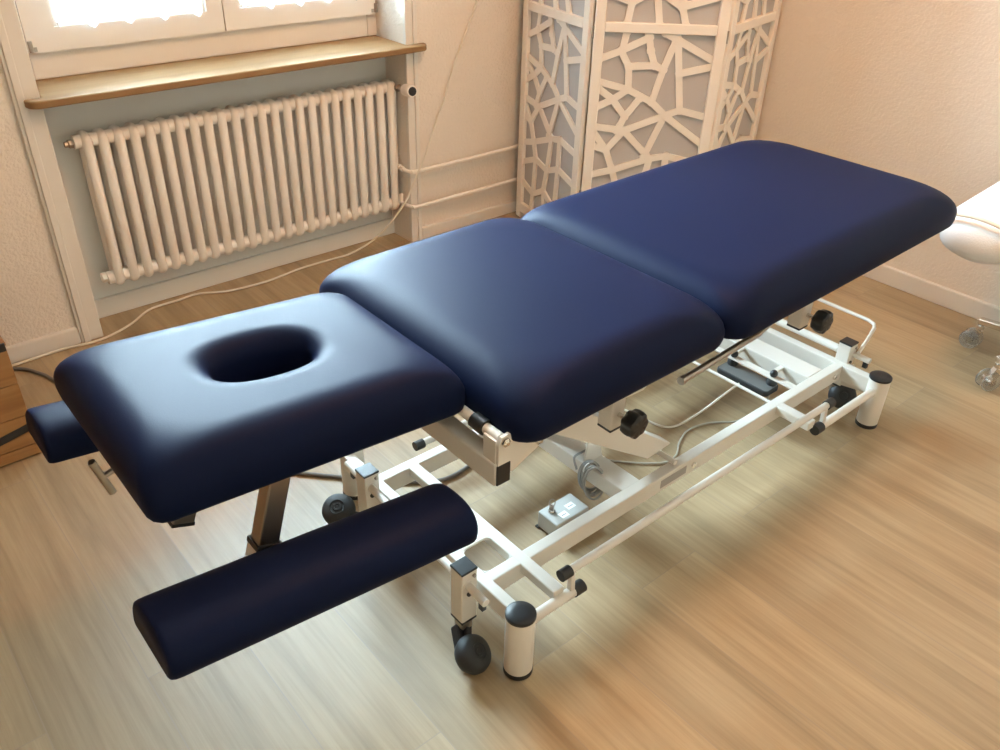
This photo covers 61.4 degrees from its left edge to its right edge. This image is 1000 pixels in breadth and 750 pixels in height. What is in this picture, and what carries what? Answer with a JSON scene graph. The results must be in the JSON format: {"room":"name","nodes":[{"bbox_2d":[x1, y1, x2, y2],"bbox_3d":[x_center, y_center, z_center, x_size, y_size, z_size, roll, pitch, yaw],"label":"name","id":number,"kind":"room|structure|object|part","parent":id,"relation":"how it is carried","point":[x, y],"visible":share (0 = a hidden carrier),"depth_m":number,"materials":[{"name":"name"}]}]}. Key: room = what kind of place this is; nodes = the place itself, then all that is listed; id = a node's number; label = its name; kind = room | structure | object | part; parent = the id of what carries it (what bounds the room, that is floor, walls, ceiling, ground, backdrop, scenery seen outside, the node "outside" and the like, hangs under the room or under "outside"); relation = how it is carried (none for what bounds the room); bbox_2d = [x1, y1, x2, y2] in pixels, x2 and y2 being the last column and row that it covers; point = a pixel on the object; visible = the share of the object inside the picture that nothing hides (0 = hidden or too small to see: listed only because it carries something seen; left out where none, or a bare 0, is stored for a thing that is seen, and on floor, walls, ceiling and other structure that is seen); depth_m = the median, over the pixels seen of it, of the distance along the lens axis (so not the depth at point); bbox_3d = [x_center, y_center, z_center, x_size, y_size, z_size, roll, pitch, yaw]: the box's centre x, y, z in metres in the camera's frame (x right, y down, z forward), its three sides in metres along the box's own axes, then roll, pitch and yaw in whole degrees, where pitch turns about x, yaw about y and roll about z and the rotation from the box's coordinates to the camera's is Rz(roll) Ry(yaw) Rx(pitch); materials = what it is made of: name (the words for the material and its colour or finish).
{"room":"massage therapy room","nodes":[
{"label":"massage therapy room","id":0,"kind":"room"},
{"bbox_2d":[0,0,595,346],"bbox_3d":[-1.307,-1.279,2.187,4.885,2.500,0.353,-24,41,-34],"label":"wall","id":1,"kind":"structure","parent":0,"point":[480,113],"depth_m":3.14,"materials":[{"name":"beige paint"}]},
{"bbox_2d":[6,327,80,363],"bbox_3d":[-2.169,0.241,2.050,2.199,0.055,0.019,-24,41,-34],"label":"baseboard","id":2,"kind":"structure","parent":1,"relation":"attached to","point":[18,352],"depth_m":2.59,"materials":[{"name":"beige paint"}]},
{"bbox_2d":[0,0,103,342],"bbox_3d":[-1.275,-1.029,2.097,0.069,2.180,0.026,-24,41,-34],"label":"trim","id":3,"kind":"structure","parent":1,"relation":"attached to","point":[14,56],"depth_m":2.38,"materials":[{"name":"beige paint"}]},
{"bbox_2d":[43,57,392,299],"bbox_3d":[-0.965,-0.743,2.999,1.209,0.735,0.231,-24,41,-34],"label":"wall niche","id":4,"kind":"object","parent":1,"relation":"in","point":[63,122],"visible":0.07,"depth_m":2.72,"materials":[{"name":"white paint"}]},
{"bbox_2d":[94,217,394,318],"bbox_3d":[-0.897,-0.411,3.106,1.209,0.066,0.017,-24,41,-34],"label":"baseboard","id":5,"kind":"structure","parent":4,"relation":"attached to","point":[113,304],"depth_m":3.05,"materials":[{"name":"white paint"}]},
{"bbox_2d":[14,0,426,108],"bbox_3d":[-0.833,-1.573,2.336,1.326,1.384,0.307,-24,41,-34],"label":"window","id":6,"kind":"structure","parent":1,"relation":"in","point":[74,62],"depth_m":2.62,"materials":[{"name":"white wood"}]},
{"bbox_3d":[-1.111,-1.540,2.222,0.586,1.241,0.070,-24,41,-34],"label":"sash","id":7,"kind":"part","parent":6,"relation":"part of","materials":[{"name":"white"}]},
{"bbox_2d":[54,0,201,27],"bbox_3d":[-1.080,-1.330,2.327,0.444,0.673,0.018,-24,41,-34],"label":"curtain","id":8,"kind":"object","parent":6,"relation":"hanging from","point":[91,12],"visible":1,"depth_m":2.46,"materials":[{"name":"white fabric"}]},
{"bbox_3d":[-0.917,-1.627,2.396,1.209,1.363,0.075,-24,41,-34],"label":"frame","id":9,"kind":"part","parent":6,"relation":"part of","materials":[{"name":"white"}]},
{"bbox_3d":[-0.837,-0.993,2.694,1.326,0.022,0.267,-24,41,-34],"label":"sill","id":10,"kind":"part","parent":6,"relation":"part of","materials":[{"name":"brown wood"}]},
{"bbox_3d":[-0.668,-1.734,2.543,0.566,1.241,0.070,-24,41,-34],"label":"sash","id":11,"kind":"part","parent":6,"relation":"part of","materials":[{"name":"white"}]},
{"bbox_2d":[243,0,356,8],"bbox_3d":[-0.649,-1.520,2.639,0.454,0.673,0.018,-24,41,-34],"label":"curtain","id":12,"kind":"object","parent":6,"relation":"hanging from","point":[270,3],"visible":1,"depth_m":2.74,"materials":[{"name":"white fabric"}]},
{"bbox_2d":[63,79,416,284],"bbox_3d":[-0.800,-0.665,2.870,1.169,0.506,0.184,-24,41,-34],"label":"radiator","id":13,"kind":"object","parent":1,"relation":"attached to","point":[231,178],"visible":1,"depth_m":2.84,"materials":[{"name":"white metal"}]},
{"bbox_2d":[63,139,73,148],"bbox_3d":[-1.266,-0.677,2.470,0.026,0.022,0.026,-24,41,-34],"label":"valve","id":14,"kind":"object","parent":13,"relation":"attached to","point":[69,143],"depth_m":2.46,"materials":[{"name":"gold metal"}]},
{"bbox_3d":[-0.328,-1.021,3.019,0.043,0.047,0.061,-19,38,-28],"label":"thermostat knob","id":15,"kind":"part","parent":13,"relation":"part of","materials":[{"name":"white plastic"}]},
{"bbox_2d":[12,0,477,366],"bbox_3d":[-0.809,-0.783,2.777,1.964,1.051,0.134,-24,41,-34],"label":"cord","id":16,"kind":"object","parent":1,"relation":"attached to","point":[476,3],"visible":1,"depth_m":3.09,"materials":[{"name":"beige plastic"}]},
{"bbox_2d":[402,0,421,241],"bbox_3d":[-0.307,-1.455,2.799,0.051,2.180,0.026,-24,41,-34],"label":"trim","id":17,"kind":"structure","parent":1,"relation":"attached to","point":[409,17],"depth_m":3.12,"materials":[{"name":"beige paint"}]},
{"bbox_2d":[394,91,585,173],"bbox_3d":[0.077,-1.099,3.468,1.188,0.296,0.101,-24,41,-34],"label":"pipe","id":18,"kind":"object","parent":1,"relation":"attached to","point":[400,167],"visible":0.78,"depth_m":3.28,"materials":[{"name":"white metal"}]},
{"bbox_2d":[399,159,583,209],"bbox_3d":[0.077,-0.873,3.609,1.182,0.046,0.086,-24,41,-34],"label":"pipe","id":19,"kind":"object","parent":1,"relation":"attached to","point":[401,201],"visible":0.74,"depth_m":3.38,"materials":[{"name":"white metal"}]},
{"bbox_2d":[422,180,581,238],"bbox_3d":[0.124,-0.766,3.715,1.157,0.050,0.019,-24,41,-34],"label":"baseboard","id":20,"kind":"structure","parent":1,"relation":"attached to","point":[447,225],"depth_m":3.52,"materials":[{"name":"beige paint"}]},
{"bbox_2d":[0,211,999,749],"bbox_3d":[0.130,0.778,1.454,4.885,0.080,5.000,-24,41,-34],"label":"floor","id":21,"kind":"structure","parent":0,"point":[837,588],"depth_m":1.84,"materials":[{"name":"brown wood"}]},
{"bbox_2d":[0,336,40,466],"bbox_3d":[-1.589,0.087,2.051,0.692,0.341,0.436,-24,41,-34],"label":"wooden chest","id":22,"kind":"object","parent":21,"relation":"on","point":[16,442],"visible":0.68,"depth_m":2.11,"materials":[{"name":"brown wood"}]},
{"bbox_2d":[13,367,469,483],"bbox_3d":[-0.774,0.084,2.260,1.734,0.167,0.263,8,34,10],"label":"power cord","id":23,"kind":"object","parent":21,"relation":"on","point":[49,377],"visible":0.33,"depth_m":2.15,"materials":[{"name":"grey plastic"}]},
{"bbox_2d":[25,140,956,680],"bbox_3d":[0.191,-0.004,1.935,2.160,0.716,0.759,-24,41,-34],"label":"table","id":24,"kind":"object","parent":21,"relation":"on","point":[536,329],"visible":1,"depth_m":1.51,"materials":[{"name":"blue leather"}]},
{"bbox_2d":[25,400,98,462],"bbox_3d":[-0.593,0.038,1.573,0.507,0.117,0.134,-24,41,-34],"label":"cushion","id":25,"kind":"object","parent":24,"relation":"on","point":[53,427],"depth_m":1.41,"materials":[{"name":"blue leather"}]},
{"bbox_3d":[-0.648,0.155,1.492,0.145,0.100,0.022,-17,38,-27],"label":"clamp handle","id":26,"kind":"part","parent":24,"relation":"part of","materials":[{"name":"silver metal"}]},
{"bbox_2d":[53,292,464,522],"bbox_3d":[-0.377,0.009,1.347,0.526,0.128,0.400,-24,41,-34],"label":"cushion","id":27,"kind":"object","parent":24,"relation":"on","point":[191,418],"depth_m":1.25,"materials":[{"name":"blue leather"}]},
{"bbox_2d":[132,483,477,679],"bbox_3d":[-0.264,0.277,1.243,0.507,0.117,0.134,-24,41,-34],"label":"cushion","id":28,"kind":"object","parent":24,"relation":"on","point":[190,625],"depth_m":1.19,"materials":[{"name":"blue leather"}]},
{"bbox_3d":[-0.360,0.224,2.058,0.058,0.148,0.058,-24,41,-34],"label":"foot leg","id":29,"kind":"part","parent":24,"relation":"part of","materials":[{"name":"beige metal"}]},
{"bbox_3d":[-0.295,0.267,1.892,0.038,0.132,0.038,-24,41,-34],"label":"castor post","id":30,"kind":"part","parent":24,"relation":"part of","materials":[{"name":"beige metal"}]},
{"bbox_3d":[0.220,0.036,2.294,1.321,0.046,0.028,-24,41,-34],"label":"rail","id":31,"kind":"part","parent":24,"relation":"part of","materials":[{"name":"beige metal"}]},
{"bbox_3d":[-0.072,0.426,1.658,0.038,0.132,0.038,-24,41,-34],"label":"castor post","id":32,"kind":"part","parent":24,"relation":"part of","materials":[{"name":"beige metal"}]},
{"bbox_3d":[-0.105,0.320,1.806,0.076,0.006,0.160,-24,41,-34],"label":"tie plate","id":33,"kind":"part","parent":24,"relation":"part of","materials":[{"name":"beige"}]},
{"bbox_3d":[0.026,0.115,1.393,0.109,0.094,0.036,-24,41,-34],"label":"gusset plate","id":34,"kind":"part","parent":24,"relation":"part of","materials":[{"name":"beige metal"}]},
{"bbox_3d":[0.037,0.514,1.629,0.058,0.148,0.058,-24,41,-34],"label":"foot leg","id":35,"kind":"part","parent":24,"relation":"part of","materials":[{"name":"beige metal"}]},
{"bbox_2d":[319,218,724,442],"bbox_3d":[0.034,-0.147,1.659,0.554,0.097,0.651,-24,41,-34],"label":"cushion","id":36,"kind":"object","parent":24,"relation":"on","point":[542,325],"depth_m":1.54,"materials":[{"name":"blue leather"}]},
{"bbox_3d":[0.102,0.452,1.652,0.120,0.023,0.023,-24,41,-34],"label":"bar arm","id":37,"kind":"part","parent":24,"relation":"part of","materials":[{"name":"beige metal"}]},
{"bbox_3d":[0.183,0.100,1.769,0.570,0.373,0.040,-24,41,-34],"label":"lift arm","id":38,"kind":"part","parent":24,"relation":"part of","materials":[{"name":"beige metal"}]},
{"bbox_2d":[597,387,648,438],"bbox_3d":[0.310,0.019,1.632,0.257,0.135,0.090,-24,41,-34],"label":"knob","id":39,"kind":"object","parent":24,"relation":"attached to","point":[611,418],"depth_m":1.58,"materials":[{"name":"black plastic"}]},
{"bbox_3d":[0.472,0.204,2.048,1.321,0.046,0.028,-24,41,-34],"label":"rail","id":40,"kind":"part","parent":24,"relation":"part of","materials":[{"name":"beige metal"}]},
{"bbox_3d":[0.480,0.075,2.373,0.387,0.116,0.103,5,33,5],"label":"control cord","id":41,"kind":"part","parent":24,"relation":"part of","materials":[{"name":"beige plastic"}]},
{"bbox_3d":[0.467,0.141,2.260,0.694,0.133,0.127,-9,35,-16],"label":"control cord","id":42,"kind":"part","parent":24,"relation":"part of","materials":[{"name":"grey plastic"}]},
{"bbox_3d":[0.578,-0.131,1.932,0.509,0.140,0.018,-27,43,-37],"label":"release lever","id":43,"kind":"part","parent":24,"relation":"part of","materials":[{"name":"silver metal"}]},
{"bbox_3d":[0.600,-0.005,2.347,0.009,0.009,0.370,-24,41,-34],"label":"tie rod","id":44,"kind":"part","parent":24,"relation":"part of","materials":[{"name":"beige metal"}]},
{"bbox_2d":[521,140,956,339],"bbox_3d":[0.612,-0.402,2.077,1.005,0.100,0.666,-24,41,-34],"label":"cushion","id":45,"kind":"object","parent":24,"relation":"on","point":[757,232],"depth_m":1.92,"materials":[{"name":"blue leather"}]},
{"bbox_3d":[0.699,0.002,2.373,0.060,0.001,0.164,-24,41,-34],"label":"lid","id":46,"kind":"part","parent":24,"relation":"part of","materials":[{"name":"grey plastic"}]},
{"bbox_2d":[787,303,832,333],"bbox_3d":[0.720,-0.161,1.929,0.055,0.135,0.090,-24,41,-34],"label":"knob","id":47,"kind":"object","parent":24,"relation":"attached to","point":[821,321],"depth_m":1.93,"materials":[{"name":"black plastic"}]},
{"bbox_3d":[0.988,-0.037,2.421,0.038,0.132,0.038,-24,41,-34],"label":"castor post","id":48,"kind":"part","parent":24,"relation":"part of","materials":[{"name":"beige metal"}]},
{"bbox_3d":[0.931,0.089,2.256,0.265,0.023,0.023,-24,41,-34],"label":"bar arm","id":49,"kind":"part","parent":24,"relation":"part of","materials":[{"name":"beige metal"}]},
{"bbox_3d":[1.037,0.005,2.408,0.058,0.075,0.092,-24,41,-34],"label":"corner plate","id":50,"kind":"part","parent":24,"relation":"part of","materials":[{"name":"beige metal"}]},
{"bbox_3d":[1.048,0.069,2.362,0.058,0.148,0.058,-24,41,-34],"label":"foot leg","id":51,"kind":"part","parent":24,"relation":"part of","materials":[{"name":"beige metal"}]},
{"bbox_2d":[535,449,602,533],"bbox_3d":[0.175,0.282,1.988,0.159,0.173,0.085,-24,41,-34],"label":"switch box","id":52,"kind":"object","parent":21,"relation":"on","point":[568,508],"visible":0.81,"depth_m":1.99,"materials":[{"name":"grey plastic"}]},
{"bbox_2d":[516,0,781,217],"bbox_3d":[0.548,-1.250,3.001,0.950,1.660,0.393,4,33,3],"label":"folding screen","id":53,"kind":"object","parent":21,"relation":"on","point":[671,81],"visible":0.73,"depth_m":3.01,"materials":[{"name":"white paint"}]},
{"bbox_3d":[0.203,-1.281,3.024,0.022,1.650,0.438,-16,37,-25],"label":"panel frame","id":54,"kind":"part","parent":53,"relation":"part of","materials":[{"name":"white wood"}]},
{"bbox_3d":[0.542,-1.156,2.847,0.446,1.650,0.022,3,33,2],"label":"panel frame","id":55,"kind":"part","parent":53,"relation":"part of","materials":[{"name":"white wood"}]},
{"bbox_3d":[0.899,-1.236,2.987,0.022,1.650,0.431,23,39,30],"label":"panel frame","id":56,"kind":"part","parent":53,"relation":"part of","materials":[{"name":"white wood"}]},
{"bbox_2d":[937,181,999,390],"bbox_3d":[1.598,-0.219,2.440,0.647,0.594,0.588,-24,41,-34],"label":"chair","id":57,"kind":"object","parent":21,"relation":"on","point":[974,234],"visible":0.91,"depth_m":2.29,"materials":[{"name":"white plastic"}]},
{"bbox_2d":[940,181,999,263],"bbox_3d":[1.496,-0.472,2.417,0.637,0.150,0.250,-24,41,-34],"label":"cushion","id":58,"kind":"object","parent":57,"relation":"on","point":[974,234],"depth_m":2.26,"materials":[{"name":"white fabric"}]},
{"bbox_3d":[1.637,-0.133,2.654,0.033,0.039,0.247,-24,41,-34],"label":"star leg","id":59,"kind":"part","parent":57,"relation":"part of","materials":[{"name":"silver metal"}]},
{"bbox_3d":[1.600,-0.059,2.538,0.214,0.039,0.032,-3,33,-8],"label":"star leg","id":60,"kind":"part","parent":57,"relation":"part of","materials":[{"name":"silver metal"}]},
{"bbox_2d":[756,0,999,306],"bbox_3d":[2.125,-1.024,1.954,0.120,2.500,4.597,-24,41,-34],"label":"wall","id":61,"kind":"structure","parent":0,"point":[910,89],"depth_m":2.92,"materials":[{"name":"beige paint"}]},
{"bbox_2d":[863,264,999,321],"bbox_3d":[2.012,-0.004,2.612,0.019,0.068,4.497,-24,41,-34],"label":"baseboard","id":62,"kind":"structure","parent":61,"relation":"attached to","point":[975,308],"depth_m":3.03,"materials":[{"name":"beige paint"}]}
]}

